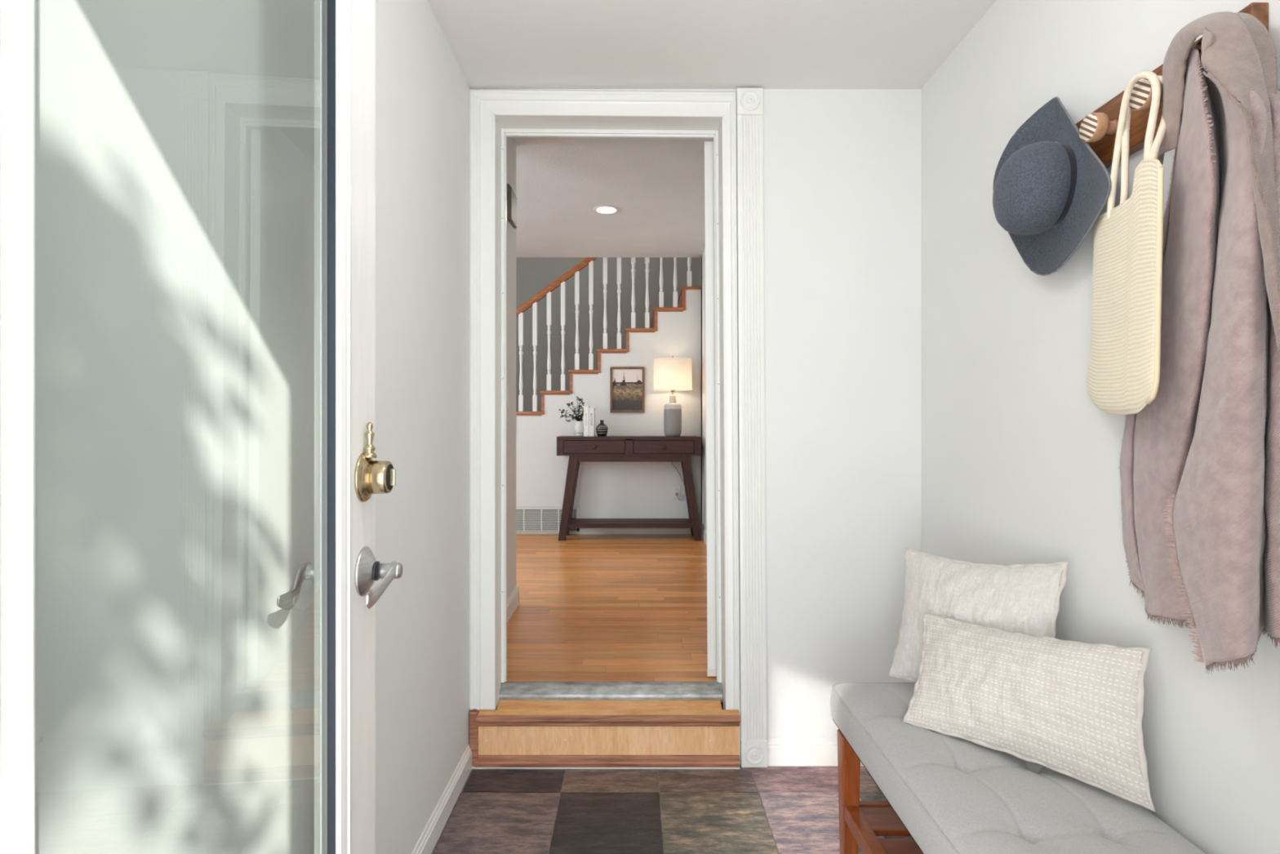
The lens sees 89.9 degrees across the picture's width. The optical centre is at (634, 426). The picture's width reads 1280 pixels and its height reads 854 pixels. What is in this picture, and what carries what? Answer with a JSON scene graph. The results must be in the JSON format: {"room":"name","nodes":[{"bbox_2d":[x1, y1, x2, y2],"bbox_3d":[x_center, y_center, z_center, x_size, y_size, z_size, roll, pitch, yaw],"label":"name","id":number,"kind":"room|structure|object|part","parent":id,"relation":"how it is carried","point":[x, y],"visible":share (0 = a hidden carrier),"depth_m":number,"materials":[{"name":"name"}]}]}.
{"room":"entryway mudroom","nodes":[
{"label":"entryway mudroom","id":0,"kind":"room"},
{"bbox_2d":[35,0,470,853],"bbox_3d":[-0.655,0.050,1.350,0.120,2.540,2.220,0,0,0],"label":"wall","id":1,"kind":"structure","parent":0,"point":[175,139],"depth_m":0.91,"materials":[{"name":"paint"}]},
{"bbox_2d":[411,743,471,853],"bbox_3d":[-0.588,1.179,1.270,0.014,0.082,2.060,0,0,0],"label":"baseboard","id":2,"kind":"structure","parent":1,"relation":"attached to","point":[429,837],"depth_m":1.97,"materials":[{"name":"paint"}]},
{"bbox_2d":[506,137,515,598],"bbox_3d":[-0.721,-0.229,2.968,0.158,2.587,1.016,0,0,0],"label":"wall","id":3,"kind":"structure","parent":0,"point":[511,145],"depth_m":3.36,"materials":[{"name":"paint"}]},
{"bbox_2d":[506,385,509,409],"bbox_3d":[-0.636,-0.145,3.188,0.010,0.120,0.115,0,0,0],"label":"light switch","id":4,"kind":"object","parent":3,"relation":"attached to","point":[508,393],"visible":0.46,"depth_m":3.21,"materials":[{"name":"white plastic"}]},
{"bbox_3d":[-0.639,-0.145,3.188,0.005,0.120,0.115,0,0,0],"label":"plate","id":5,"kind":"part","parent":4,"relation":"part of","materials":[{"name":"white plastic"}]},
{"bbox_2d":[506,183,516,228],"bbox_3d":[-0.619,-1.089,3.175,0.046,0.173,0.151,0,0,0],"label":"door chime","id":6,"kind":"object","parent":3,"relation":"attached to","point":[511,197],"visible":0.66,"depth_m":3.12,"materials":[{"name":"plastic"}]},
{"bbox_2d":[506,586,519,622],"bbox_3d":[-0.714,0.916,2.976,0.172,0.098,1.028,0,0,0],"label":"baseboard","id":7,"kind":"structure","parent":3,"relation":"attached to","point":[513,601],"depth_m":3.31,"materials":[{"name":"paint"}]},
{"bbox_2d":[515,257,700,411],"bbox_3d":[-1.150,-1.458,6.785,4.900,5.045,0.100,0,0,0],"label":"wall","id":8,"kind":"structure","parent":0,"point":[533,274],"depth_m":6.74,"materials":[{"name":"grey paint"}]},
{"bbox_2d":[515,289,701,533],"bbox_3d":[-1.452,-0.123,5.825,4.096,2.217,0.100,0,0,0],"label":"wall","id":9,"kind":"structure","parent":0,"point":[604,490],"depth_m":5.78,"materials":[{"name":"paint"}]},
{"bbox_2d":[515,506,579,532],"bbox_3d":[-1.067,0.836,5.768,1.141,0.232,0.012,0,0,0],"label":"air vent","id":10,"kind":"object","parent":9,"relation":"in","point":[528,519],"visible":0.44,"depth_m":5.77,"materials":[{"name":"white metal"}]},
{"bbox_2d":[609,366,644,412],"bbox_3d":[-0.066,-0.332,5.763,0.309,0.410,0.021,0,0,0],"label":"framed picture","id":11,"kind":"object","parent":9,"relation":"attached to","point":[627,384],"visible":1,"depth_m":5.77,"materials":[{"name":"brown paper"}]},
{"bbox_2d":[577,524,700,533],"bbox_3d":[0.038,0.922,5.769,1.116,0.085,0.012,0,0,0],"label":"baseboard","id":12,"kind":"structure","parent":9,"relation":"attached to","point":[582,531],"depth_m":5.76,"materials":[{"name":"paint"}]},
{"bbox_2d":[672,484,680,497],"bbox_3d":[0.377,0.584,5.770,0.072,0.116,0.009,0,0,0],"label":"wall outlet","id":13,"kind":"object","parent":9,"relation":"attached to","point":[676,488],"visible":1,"depth_m":5.77,"materials":[{"name":"white plastic"}]},
{"bbox_2d":[512,137,713,257],"bbox_3d":[-1.452,-1.632,4.117,4.296,0.220,3.315,0,0,0],"label":"ceiling","id":14,"kind":"structure","parent":0,"point":[656,185],"depth_m":4.24,"materials":[{"name":"white paint"}]},
{"bbox_2d":[593,204,619,214],"bbox_3d":[-0.200,-1.518,4.500,0.184,0.008,0.184,0,0,0],"label":"recessed light","id":15,"kind":"object","parent":14,"relation":"in","point":[603,209],"visible":1,"depth_m":4.49,"materials":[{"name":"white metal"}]},
{"bbox_2d":[506,533,723,709],"bbox_3d":[-1.442,1.025,4.088,4.116,0.120,3.375,0,0,0],"label":"floor","id":16,"kind":"structure","parent":0,"point":[592,607],"depth_m":3.39,"materials":[{"name":"brown wood"}]},
{"bbox_2d":[498,681,723,702],"bbox_3d":[-0.088,0.989,2.392,0.829,0.062,0.041,0,0,0],"label":"threshold","id":17,"kind":"object","parent":16,"relation":"on","point":[508,690],"visible":1,"depth_m":2.38,"materials":[{"name":"stone"}]},
{"bbox_2d":[556,435,702,540],"bbox_3d":[-0.046,0.524,5.569,1.226,0.881,0.371,0,0,0],"label":"console table","id":18,"kind":"object","parent":16,"relation":"on","point":[579,449],"visible":1,"depth_m":5.43,"materials":[{"name":"brown wood"}]},
{"bbox_3d":[-0.563,0.605,5.451,0.170,0.719,0.052,0,0,0],"label":"leg","id":19,"kind":"part","parent":18,"relation":"part of","materials":[{"name":"brown wood"}]},
{"bbox_3d":[-0.563,0.605,5.717,0.170,0.719,0.052,0,0,0],"label":"leg","id":20,"kind":"part","parent":18,"relation":"part of","materials":[{"name":"brown wood"}]},
{"bbox_2d":[574,421,583,435],"bbox_3d":[-0.479,0.019,5.550,0.082,0.130,0.082,0,0,0],"label":"vase","id":21,"kind":"object","parent":18,"relation":"on","point":[579,427],"visible":0.98,"depth_m":5.52,"materials":[{"name":"beige ceramic"}]},
{"bbox_2d":[559,395,584,422],"bbox_3d":[-0.535,-0.135,5.553,0.236,0.260,0.132,0,0,0],"label":"leafy stems","id":22,"kind":"object","parent":21,"relation":"in","point":[579,418],"visible":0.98,"depth_m":5.54,"materials":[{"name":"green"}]},
{"bbox_2d":[583,405,590,436],"bbox_3d":[-0.414,-0.047,5.559,0.042,0.262,0.172,0,0,0],"label":"book","id":23,"kind":"object","parent":18,"relation":"on","point":[585,407],"visible":0.88,"depth_m":5.47,"materials":[{"name":"beige paper"}]},
{"bbox_2d":[588,408,595,436],"bbox_3d":[-0.369,-0.037,5.559,0.043,0.243,0.172,0,0,0],"label":"book","id":24,"kind":"object","parent":18,"relation":"on","point":[591,411],"visible":0.92,"depth_m":5.47,"materials":[{"name":"beige paper"}]},
{"bbox_3d":[-0.341,0.173,5.554,0.514,0.107,0.282,0,0,0],"label":"drawer","id":25,"kind":"part","parent":18,"relation":"part of","materials":[{"name":"brown wood"}]},
{"bbox_2d":[595,420,608,436],"bbox_3d":[-0.282,0.014,5.520,0.104,0.140,0.104,0,0,0],"label":"striped vase","id":26,"kind":"object","parent":18,"relation":"on","point":[602,429],"visible":1,"depth_m":5.48,"materials":[{"name":"grey ceramic"}]},
{"bbox_2d":[567,518,693,528],"bbox_3d":[-0.040,0.840,5.585,1.123,0.040,0.300,0,0,0],"label":"shelf","id":27,"kind":"object","parent":18,"relation":"attached to","point":[572,522],"depth_m":5.43,"materials":[{"name":"brown wood"}]},
{"bbox_3d":[0.246,0.173,5.554,0.508,0.107,0.282,0,0,0],"label":"drawer","id":28,"kind":"part","parent":18,"relation":"part of","materials":[{"name":"brown wood"}]},
{"bbox_2d":[653,355,692,500],"bbox_3d":[0.329,0.026,5.583,0.336,1.272,0.372,0,0,0],"label":"table lamp","id":29,"kind":"object","parent":18,"relation":"on","point":[672,374],"visible":0.91,"depth_m":5.47,"materials":[{"name":"grey ceramic"}]},
{"bbox_3d":[0.329,-0.452,5.565,0.336,0.264,0.336,0,0,0],"label":"lamp shade","id":30,"kind":"part","parent":29,"relation":"part of","materials":[{"name":"white fabric"}]},
{"bbox_3d":[0.386,0.367,5.702,0.138,0.590,0.134,0,0,0],"label":"power cord","id":31,"kind":"part","parent":29,"relation":"part of","materials":[{"name":"grey plastic"}]},
{"bbox_3d":[0.486,0.605,5.717,0.162,0.719,0.052,0,0,0],"label":"leg","id":32,"kind":"part","parent":18,"relation":"part of","materials":[{"name":"brown wood"}]},
{"bbox_3d":[0.486,0.605,5.451,0.162,0.719,0.052,0,0,0],"label":"leg","id":33,"kind":"part","parent":18,"relation":"part of","materials":[{"name":"brown wood"}]},
{"bbox_2d":[431,764,912,853],"bbox_3d":[0.221,1.279,1.162,1.831,0.122,2.364,0,0,0],"label":"floor","id":34,"kind":"structure","parent":0,"point":[771,809],"depth_m":2.02,"materials":[{"name":"tile"}]},
{"bbox_2d":[469,699,740,768],"bbox_3d":[-0.108,1.115,2.325,0.966,0.210,0.091,0,0,0],"label":"step","id":35,"kind":"structure","parent":34,"relation":"on","point":[519,734],"depth_m":2.30,"materials":[{"name":"brown wood"}]},
{"bbox_3d":[-0.576,1.117,2.304,0.030,0.194,0.028,0,0,0],"label":"trim","id":36,"kind":"part","parent":35,"relation":"part of","materials":[{"name":"brown wood"}]},
{"bbox_3d":[-0.098,1.195,2.293,0.946,0.038,0.018,0,0,0],"label":"molding","id":37,"kind":"part","parent":35,"relation":"part of","materials":[{"name":"brown wood"}]},
{"bbox_3d":[-0.093,1.117,2.309,0.936,0.146,0.018,0,0,0],"label":"riser panel","id":38,"kind":"part","parent":35,"relation":"part of","materials":[{"name":"brown wood"}]},
{"bbox_2d":[830,682,1206,853],"bbox_3d":[0.795,0.977,1.312,0.452,0.486,1.191,0,0,0],"label":"bench","id":39,"kind":"object","parent":34,"relation":"on","point":[951,794],"visible":0.87,"depth_m":1.33,"materials":[{"name":"grey fabric"}]},
{"bbox_3d":[0.604,1.042,1.809,0.052,0.356,0.052,0,0,0],"label":"leg","id":40,"kind":"part","parent":39,"relation":"part of","materials":[{"name":"brown wood"}]},
{"bbox_3d":[0.795,1.080,1.810,0.330,0.040,0.020,0,0,0],"label":"rail","id":41,"kind":"part","parent":39,"relation":"part of","materials":[{"name":"brown wood"}]},
{"bbox_2d":[888,546,1070,682],"bbox_3d":[0.875,0.521,1.705,0.141,0.418,0.530,0,0,-20],"label":"throw cushion","id":42,"kind":"object","parent":39,"relation":"on","point":[1024,598],"visible":0.6,"depth_m":1.65,"materials":[{"name":"white fabric"}]},
{"bbox_2d":[902,612,1155,812],"bbox_3d":[0.828,0.583,1.450,0.164,0.310,0.558,0,0,-25],"label":"lumbar cushion","id":43,"kind":"object","parent":39,"relation":"on","point":[1073,708],"visible":1,"depth_m":1.36,"materials":[{"name":"beige fabric"}]},
{"bbox_2d":[470,88,920,763],"bbox_3d":[0.120,-0.211,2.390,2.031,3.062,0.140,0,0,0],"label":"wall","id":44,"kind":"structure","parent":0,"point":[842,167],"depth_m":2.32,"materials":[{"name":"paint"}]},
{"bbox_2d":[469,89,493,709],"bbox_3d":[-0.550,-0.099,2.310,0.090,2.227,0.020,0,0,0],"label":"trim","id":45,"kind":"structure","parent":44,"relation":"attached to","point":[481,118],"depth_m":2.31,"materials":[{"name":"paint"}]},
{"bbox_2d":[493,114,501,709],"bbox_3d":[-0.505,-0.053,2.381,0.008,2.137,0.158,0,0,0],"label":"trim","id":46,"kind":"structure","parent":44,"relation":"attached to","point":[496,127],"depth_m":2.33,"materials":[{"name":"paint"}]},
{"bbox_2d":[470,89,736,115],"bbox_3d":[-0.115,-1.164,2.310,0.960,0.097,0.020,0,0,0],"label":"trim","id":47,"kind":"structure","parent":44,"relation":"attached to","point":[534,101],"depth_m":2.31,"materials":[{"name":"paint"}]},
{"bbox_2d":[493,112,723,130],"bbox_3d":[-0.093,-1.119,2.381,0.823,0.015,0.158,0,0,0],"label":"trim","id":48,"kind":"structure","parent":44,"relation":"attached to","point":[505,120],"depth_m":2.34,"materials":[{"name":"paint"}]},
{"bbox_2d":[501,128,721,682],"bbox_3d":[-0.087,-0.076,2.422,0.828,2.083,0.036,0,0,0],"label":"trim","id":49,"kind":"structure","parent":44,"relation":"attached to","point":[583,133],"depth_m":2.41,"materials":[{"name":"paint"}]},
{"bbox_2d":[704,141,716,676],"bbox_3d":[0.359,-0.069,2.861,0.048,2.053,0.820,0,0,10],"label":"door","id":50,"kind":"structure","parent":44,"relation":"in","point":[708,145],"depth_m":2.46,"materials":[{"name":"paint"}]},
{"bbox_2d":[718,115,728,709],"bbox_3d":[0.325,-0.050,2.381,0.023,2.130,0.158,0,0,0],"label":"trim","id":51,"kind":"structure","parent":44,"relation":"attached to","point":[722,167],"depth_m":2.31,"materials":[{"name":"paint"}]},
{"bbox_2d":[724,92,739,709],"bbox_3d":[0.348,-0.096,2.310,0.061,2.218,0.020,0,0,0],"label":"trim","id":52,"kind":"structure","parent":44,"relation":"attached to","point":[730,115],"depth_m":2.31,"materials":[{"name":"paint"}]},
{"bbox_2d":[736,88,767,767],"bbox_3d":[0.421,0.004,2.304,0.110,2.432,0.031,0,0,0],"label":"trim","id":53,"kind":"structure","parent":44,"relation":"attached to","point":[749,101],"depth_m":2.30,"materials":[{"name":"paint"}]},
{"bbox_2d":[766,738,863,765],"bbox_3d":[0.755,1.174,2.313,0.562,0.092,0.014,0,0,0],"label":"baseboard","id":54,"kind":"structure","parent":44,"relation":"attached to","point":[780,752],"depth_m":2.31,"materials":[{"name":"paint"}]},
{"bbox_2d":[700,247,706,531],"bbox_3d":[0.948,-1.458,4.647,0.704,5.045,4.375,0,0,0],"label":"wall","id":55,"kind":"structure","parent":0,"point":[704,506],"depth_m":5.58,"materials":[{"name":"paint"}]},
{"bbox_2d":[699,523,706,545],"bbox_3d":[0.590,0.916,4.532,0.012,0.098,2.463,0,0,0],"label":"baseboard","id":56,"kind":"structure","parent":55,"relation":"attached to","point":[703,531],"depth_m":5.46,"materials":[{"name":"paint"}]},
{"bbox_2d":[426,0,996,88],"bbox_3d":[0.221,-1.270,1.220,1.871,0.100,2.480,0,0,0],"label":"ceiling","id":57,"kind":"structure","parent":0,"point":[495,44],"depth_m":2.03,"materials":[{"name":"paint"}]},
{"bbox_2d":[920,0,1279,853],"bbox_3d":[1.096,0.050,1.350,0.120,2.540,2.220,0,0,0],"label":"wall","id":58,"kind":"structure","parent":0,"point":[1020,464],"depth_m":1.59,"materials":[{"name":"paint"}]},
{"bbox_2d":[1056,2,1268,168],"bbox_3d":[0.994,-0.629,1.278,0.082,0.127,0.474,0,0,0],"label":"peg rail","id":59,"kind":"object","parent":58,"relation":"attached to","point":[1099,127],"visible":0.35,"depth_m":1.30,"materials":[{"name":"brown wood"}]},
{"bbox_2d":[992,97,1111,275],"bbox_3d":[0.920,-0.565,1.453,0.140,0.412,0.366,0,0,0],"label":"felt hat","id":60,"kind":"object","parent":59,"relation":"hanging from","point":[1048,195],"visible":1,"depth_m":1.44,"materials":[{"name":"blue fabric"}]},
{"bbox_3d":[0.909,-0.548,1.478,0.119,0.208,0.168,0,0,0],"label":"crown","id":61,"kind":"part","parent":60,"relation":"part of","materials":[{"name":"blue fabric"}]},
{"bbox_2d":[1086,71,1166,414],"bbox_3d":[0.955,-0.344,1.219,0.083,0.643,0.357,0,0,20],"label":"tote bag","id":62,"kind":"object","parent":59,"relation":"hanging from","point":[1123,378],"visible":0.96,"depth_m":1.17,"materials":[{"name":"beige fabric"}]},
{"bbox_3d":[0.938,-0.535,1.203,0.035,0.241,0.184,0,0,18],"label":"rope handle","id":63,"kind":"part","parent":62,"relation":"part of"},
{"bbox_3d":[0.949,-0.539,1.178,0.066,0.255,0.172,0,0,21],"label":"rope handle","id":64,"kind":"part","parent":62,"relation":"part of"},
{"bbox_2d":[1118,12,1279,674],"bbox_3d":[0.972,-0.151,1.090,0.147,1.081,0.494,0,0,19],"label":"throw blanket","id":65,"kind":"object","parent":59,"relation":"hanging from","point":[1199,466],"visible":0.96,"depth_m":0.98,"materials":[{"name":"fabric"}]},
{"bbox_3d":[-1.452,1.030,6.305,4.096,0.110,0.860,0,0,0],"label":"floor","id":66,"kind":"structure","parent":0,"visible":0},
{"bbox_2d":[515,257,701,415],"bbox_3d":[-0.831,-0.728,6.242,3.088,3.130,0.975,0,0,0],"label":"staircase","id":67,"kind":"structure","parent":66,"relation":"on","point":[678,304],"depth_m":5.80,"materials":[{"name":"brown wood"}]},
{"bbox_3d":[-0.950,-0.104,5.774,0.224,0.012,0.010,0,0,0],"label":"tread molding","id":68,"kind":"part","parent":67,"relation":"part of","materials":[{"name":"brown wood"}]},
{"bbox_3d":[-0.696,-0.291,5.774,0.224,0.012,0.010,0,0,0],"label":"tread molding","id":69,"kind":"part","parent":67,"relation":"part of","materials":[{"name":"brown wood"}]},
{"bbox_3d":[-0.796,-1.236,5.820,2.780,2.115,0.060,0,0,0],"label":"handrail","id":70,"kind":"part","parent":67,"relation":"part of","materials":[{"name":"brown wood"}]},
{"bbox_3d":[-0.441,-0.478,5.774,0.224,0.012,0.010,0,0,0],"label":"tread molding","id":71,"kind":"part","parent":67,"relation":"part of","materials":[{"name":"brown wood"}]},
{"bbox_3d":[-0.187,-0.665,5.774,0.224,0.012,0.010,0,0,0],"label":"tread molding","id":72,"kind":"part","parent":67,"relation":"part of","materials":[{"name":"brown wood"}]},
{"bbox_3d":[0.068,-0.852,5.774,0.224,0.012,0.010,0,0,0],"label":"tread molding","id":73,"kind":"part","parent":67,"relation":"part of","materials":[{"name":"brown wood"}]},
{"bbox_3d":[0.322,-1.039,5.774,0.224,0.012,0.010,0,0,0],"label":"tread molding","id":74,"kind":"part","parent":67,"relation":"part of","materials":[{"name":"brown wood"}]},
{"bbox_3d":[0.220,0.050,0.110,1.871,2.540,0.260,0,0,0],"label":"wall","id":75,"kind":"structure","parent":0,"visible":0},
{"bbox_2d":[0,0,402,853],"bbox_3d":[-0.493,0.114,0.722,0.171,2.188,0.907,0,0,0],"label":"door","id":76,"kind":"structure","parent":75,"relation":"in","point":[345,570],"depth_m":1.00,"materials":[{"name":"paint"}]},
{"bbox_3d":[-0.560,0.264,1.056,0.018,0.057,0.124,0,0,-7],"label":"lever","id":77,"kind":"part","parent":76,"relation":"part of","materials":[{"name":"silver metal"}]},
{"bbox_3d":[-0.491,-0.020,0.726,0.013,1.734,0.629,0,0,-3],"label":"glass molding","id":78,"kind":"part","parent":76,"relation":"part of","materials":[{"name":"paint"}]},
{"bbox_3d":[-0.459,0.251,1.116,0.024,0.084,0.084,0,0,-3],"label":"lever handle","id":79,"kind":"part","parent":76,"relation":"part of","materials":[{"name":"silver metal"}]},
{"bbox_3d":[-0.419,0.264,1.064,0.018,0.057,0.124,0,0,0],"label":"lever","id":80,"kind":"part","parent":76,"relation":"part of","materials":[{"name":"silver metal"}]}
]}

